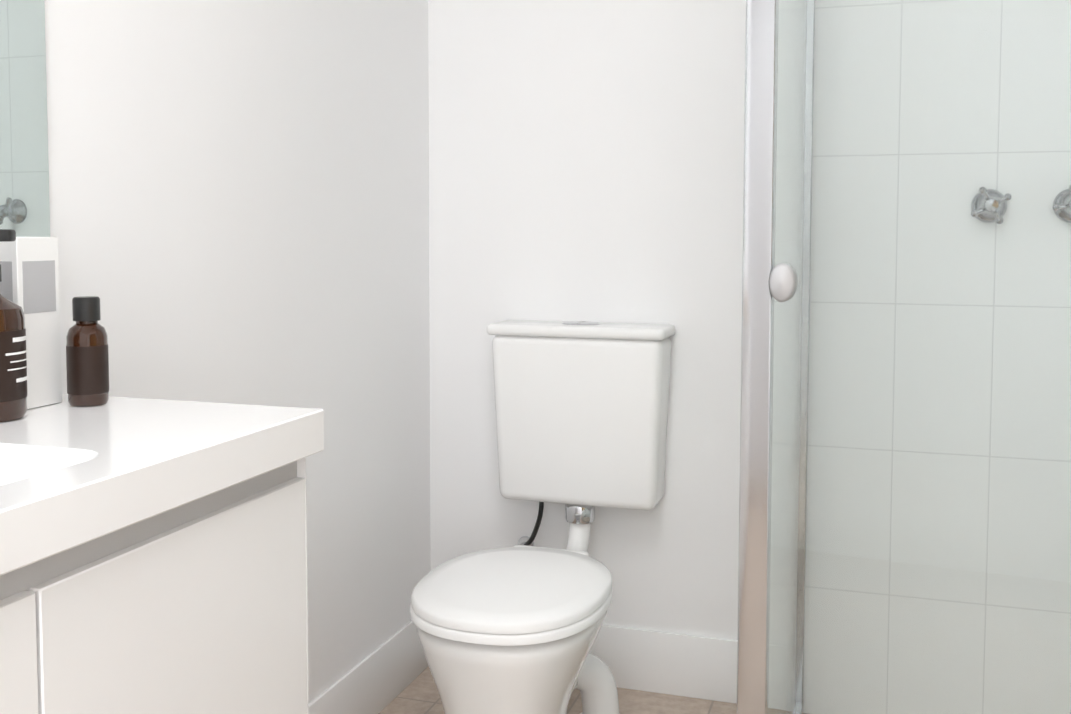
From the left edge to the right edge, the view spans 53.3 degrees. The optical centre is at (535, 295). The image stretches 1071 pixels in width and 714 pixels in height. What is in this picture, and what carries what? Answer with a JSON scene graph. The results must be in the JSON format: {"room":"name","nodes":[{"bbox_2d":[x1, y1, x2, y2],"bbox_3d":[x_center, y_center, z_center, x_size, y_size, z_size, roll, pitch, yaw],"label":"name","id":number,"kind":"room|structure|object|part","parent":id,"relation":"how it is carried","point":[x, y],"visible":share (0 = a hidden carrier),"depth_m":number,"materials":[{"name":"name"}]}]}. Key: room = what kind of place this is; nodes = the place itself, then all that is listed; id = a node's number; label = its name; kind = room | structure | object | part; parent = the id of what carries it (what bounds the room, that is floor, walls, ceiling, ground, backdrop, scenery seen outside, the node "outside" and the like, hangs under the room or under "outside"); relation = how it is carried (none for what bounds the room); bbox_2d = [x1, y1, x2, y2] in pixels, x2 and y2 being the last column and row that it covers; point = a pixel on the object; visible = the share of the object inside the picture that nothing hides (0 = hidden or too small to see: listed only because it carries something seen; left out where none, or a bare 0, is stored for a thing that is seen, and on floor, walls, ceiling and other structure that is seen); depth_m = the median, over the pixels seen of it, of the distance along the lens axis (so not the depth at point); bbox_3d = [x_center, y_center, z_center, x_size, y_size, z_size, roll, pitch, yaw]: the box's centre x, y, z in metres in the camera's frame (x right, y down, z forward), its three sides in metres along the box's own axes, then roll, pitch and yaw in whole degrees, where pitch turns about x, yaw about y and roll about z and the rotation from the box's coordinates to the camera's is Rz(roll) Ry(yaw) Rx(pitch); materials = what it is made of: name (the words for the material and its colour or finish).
{"room":"bathroom","nodes":[
{"label":"bathroom","id":0,"kind":"room"},
{"bbox_2d":[44,0,430,703],"bbox_3d":[-0.827,-0.247,1.136,0.100,2.570,3.500,1,4,18],"label":"wall","id":1,"kind":"structure","parent":0,"point":[238,200],"depth_m":2.04,"materials":[{"name":"white paint"}]},
{"bbox_2d":[0,0,49,236],"bbox_3d":[-0.885,-0.481,0.765,0.006,0.980,1.415,1,4,18],"label":"mirror","id":2,"kind":"object","parent":1,"relation":"attached to","point":[24,191],"depth_m":1.41,"materials":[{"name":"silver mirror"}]},
{"bbox_2d":[309,620,428,713],"bbox_3d":[-0.467,0.906,2.140,0.009,0.150,1.300,1,4,18],"label":"baseboard","id":3,"kind":"structure","parent":1,"relation":"attached to","point":[379,679],"depth_m":2.45,"materials":[{"name":"white paint"}]},
{"bbox_2d":[428,0,745,639],"bbox_3d":[0.631,-0.323,2.447,1.860,2.570,0.100,1,4,18],"label":"wall","id":4,"kind":"structure","parent":0,"point":[586,160],"depth_m":2.56,"materials":[{"name":"white paint"}]},
{"bbox_2d":[589,625,737,703],"bbox_3d":[0.165,0.879,2.612,0.901,0.150,0.009,1,4,18],"label":"baseboard","id":5,"kind":"structure","parent":4,"relation":"attached to","point":[692,666],"depth_m":2.56,"materials":[{"name":"white paint"}]},
{"bbox_2d":[803,0,1070,713],"bbox_3d":[1.052,-0.268,2.257,0.940,2.485,0.007,1,4,18],"label":"wall tiles","id":6,"kind":"structure","parent":4,"relation":"attached to","point":[955,694],"depth_m":2.33,"materials":[{"name":"white tile"}]},
{"bbox_2d":[971,187,1010,223],"bbox_3d":[0.961,-0.191,2.255,0.078,0.079,0.062,1,4,18],"label":"tap","id":7,"kind":"object","parent":6,"relation":"attached to","point":[996,205],"depth_m":2.25,"materials":[{"name":"silver metal"}]},
{"bbox_2d":[1052,185,1070,222],"bbox_3d":[1.113,-0.187,2.205,0.086,0.087,0.062,1,4,18],"label":"tap","id":8,"kind":"object","parent":6,"relation":"attached to","point":[1061,204],"depth_m":2.23,"materials":[{"name":"silver metal"}]},
{"bbox_2d":[379,666,808,713],"bbox_3d":[0.103,1.105,0.912,2.060,0.100,3.500,1,4,18],"label":"floor","id":9,"kind":"structure","parent":0,"point":[419,694],"depth_m":2.51,"materials":[{"name":"beige tile"}]},
{"bbox_2d":[0,462,308,713],"bbox_3d":[-0.696,0.646,0.768,0.407,0.831,1.382,1,4,18],"label":"bathroom vanity","id":10,"kind":"object","parent":9,"relation":"on","point":[153,556],"depth_m":1.10,"materials":[{"name":"white"}]},
{"bbox_3d":[-0.525,0.593,0.658,0.018,0.650,0.581,1,4,18],"label":"door","id":11,"kind":"part","parent":10,"relation":"part of","materials":[{"name":"white"}]},
{"bbox_2d":[0,394,323,581],"bbox_3d":[-0.686,0.222,0.740,0.426,0.090,1.412,1,4,18],"label":"countertop","id":12,"kind":"structure","parent":10,"relation":"on","point":[73,478],"depth_m":1.10,"materials":[{"name":"white stone"}]},
{"bbox_2d":[0,229,27,421],"bbox_3d":[-0.646,0.034,1.257,0.083,0.223,0.082,0,3,-2],"label":"bottle","id":13,"kind":"object","parent":12,"relation":"on","point":[13,380],"visible":1,"depth_m":1.24,"materials":[{"name":"brown glass"}]},
{"bbox_2d":[0,237,61,408],"bbox_3d":[-0.656,0.032,1.355,0.068,0.214,0.070,1,4,18],"label":"box","id":14,"kind":"object","parent":12,"relation":"on","point":[29,284],"visible":0.69,"depth_m":1.34,"materials":[{"name":"white cardboard"}]},
{"bbox_2d":[0,261,13,314],"bbox_3d":[-0.667,-0.010,1.319,0.052,0.065,0.001,1,4,18],"label":"print","id":15,"kind":"object","parent":14,"relation":"attached to","point":[7,267],"depth_m":1.31,"materials":[{"name":"grey paper"}]},
{"bbox_2d":[22,260,56,314],"bbox_3d":[-0.623,-0.011,1.342,0.001,0.065,0.054,1,4,18],"label":"print","id":16,"kind":"object","parent":14,"relation":"attached to","point":[39,277],"depth_m":1.34,"materials":[{"name":"grey paper"}]},
{"bbox_2d":[66,296,108,406],"bbox_3d":[-0.574,0.070,1.367,0.050,0.138,0.050,1,4,18],"label":"bottle","id":17,"kind":"object","parent":12,"relation":"on","point":[87,361],"visible":1,"depth_m":1.35,"materials":[{"name":"brown glass"}]},
{"bbox_3d":[-0.365,0.393,1.138,0.018,0.308,0.443,1,4,18],"label":"drawer","id":18,"kind":"part","parent":10,"relation":"part of","materials":[{"name":"white"}]},
{"bbox_2d":[410,320,674,713],"bbox_3d":[0.008,0.527,2.233,0.424,0.899,0.781,1,4,18],"label":"toilet","id":19,"kind":"object","parent":9,"relation":"on","point":[581,408],"visible":1,"depth_m":2.40,"materials":[{"name":"white ceramic"}]},
{"bbox_3d":[-0.041,0.561,2.084,0.368,0.028,0.460,1,4,18],"label":"lid","id":20,"kind":"part","parent":19,"relation":"part of","materials":[{"name":"white plastic"}]},
{"bbox_3d":[0.107,0.080,2.508,0.424,0.026,0.146,1,4,18],"label":"cistern lid","id":21,"kind":"part","parent":19,"relation":"part of","materials":[{"name":"white ceramic"}]},
{"bbox_2d":[737,0,1070,713],"bbox_3d":[0.874,0.001,1.755,0.957,2.006,1.099,1,4,18],"label":"screen","id":22,"kind":"object","parent":9,"relation":"on","point":[778,142],"visible":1,"depth_m":1.46,"materials":[{"name":"clear glass"}]},
{"bbox_3d":[0.306,0.020,1.467,0.040,2.000,0.040,1,4,18],"label":"post","id":23,"kind":"part","parent":22,"relation":"part of","materials":[{"name":"silver metal"}]}
]}

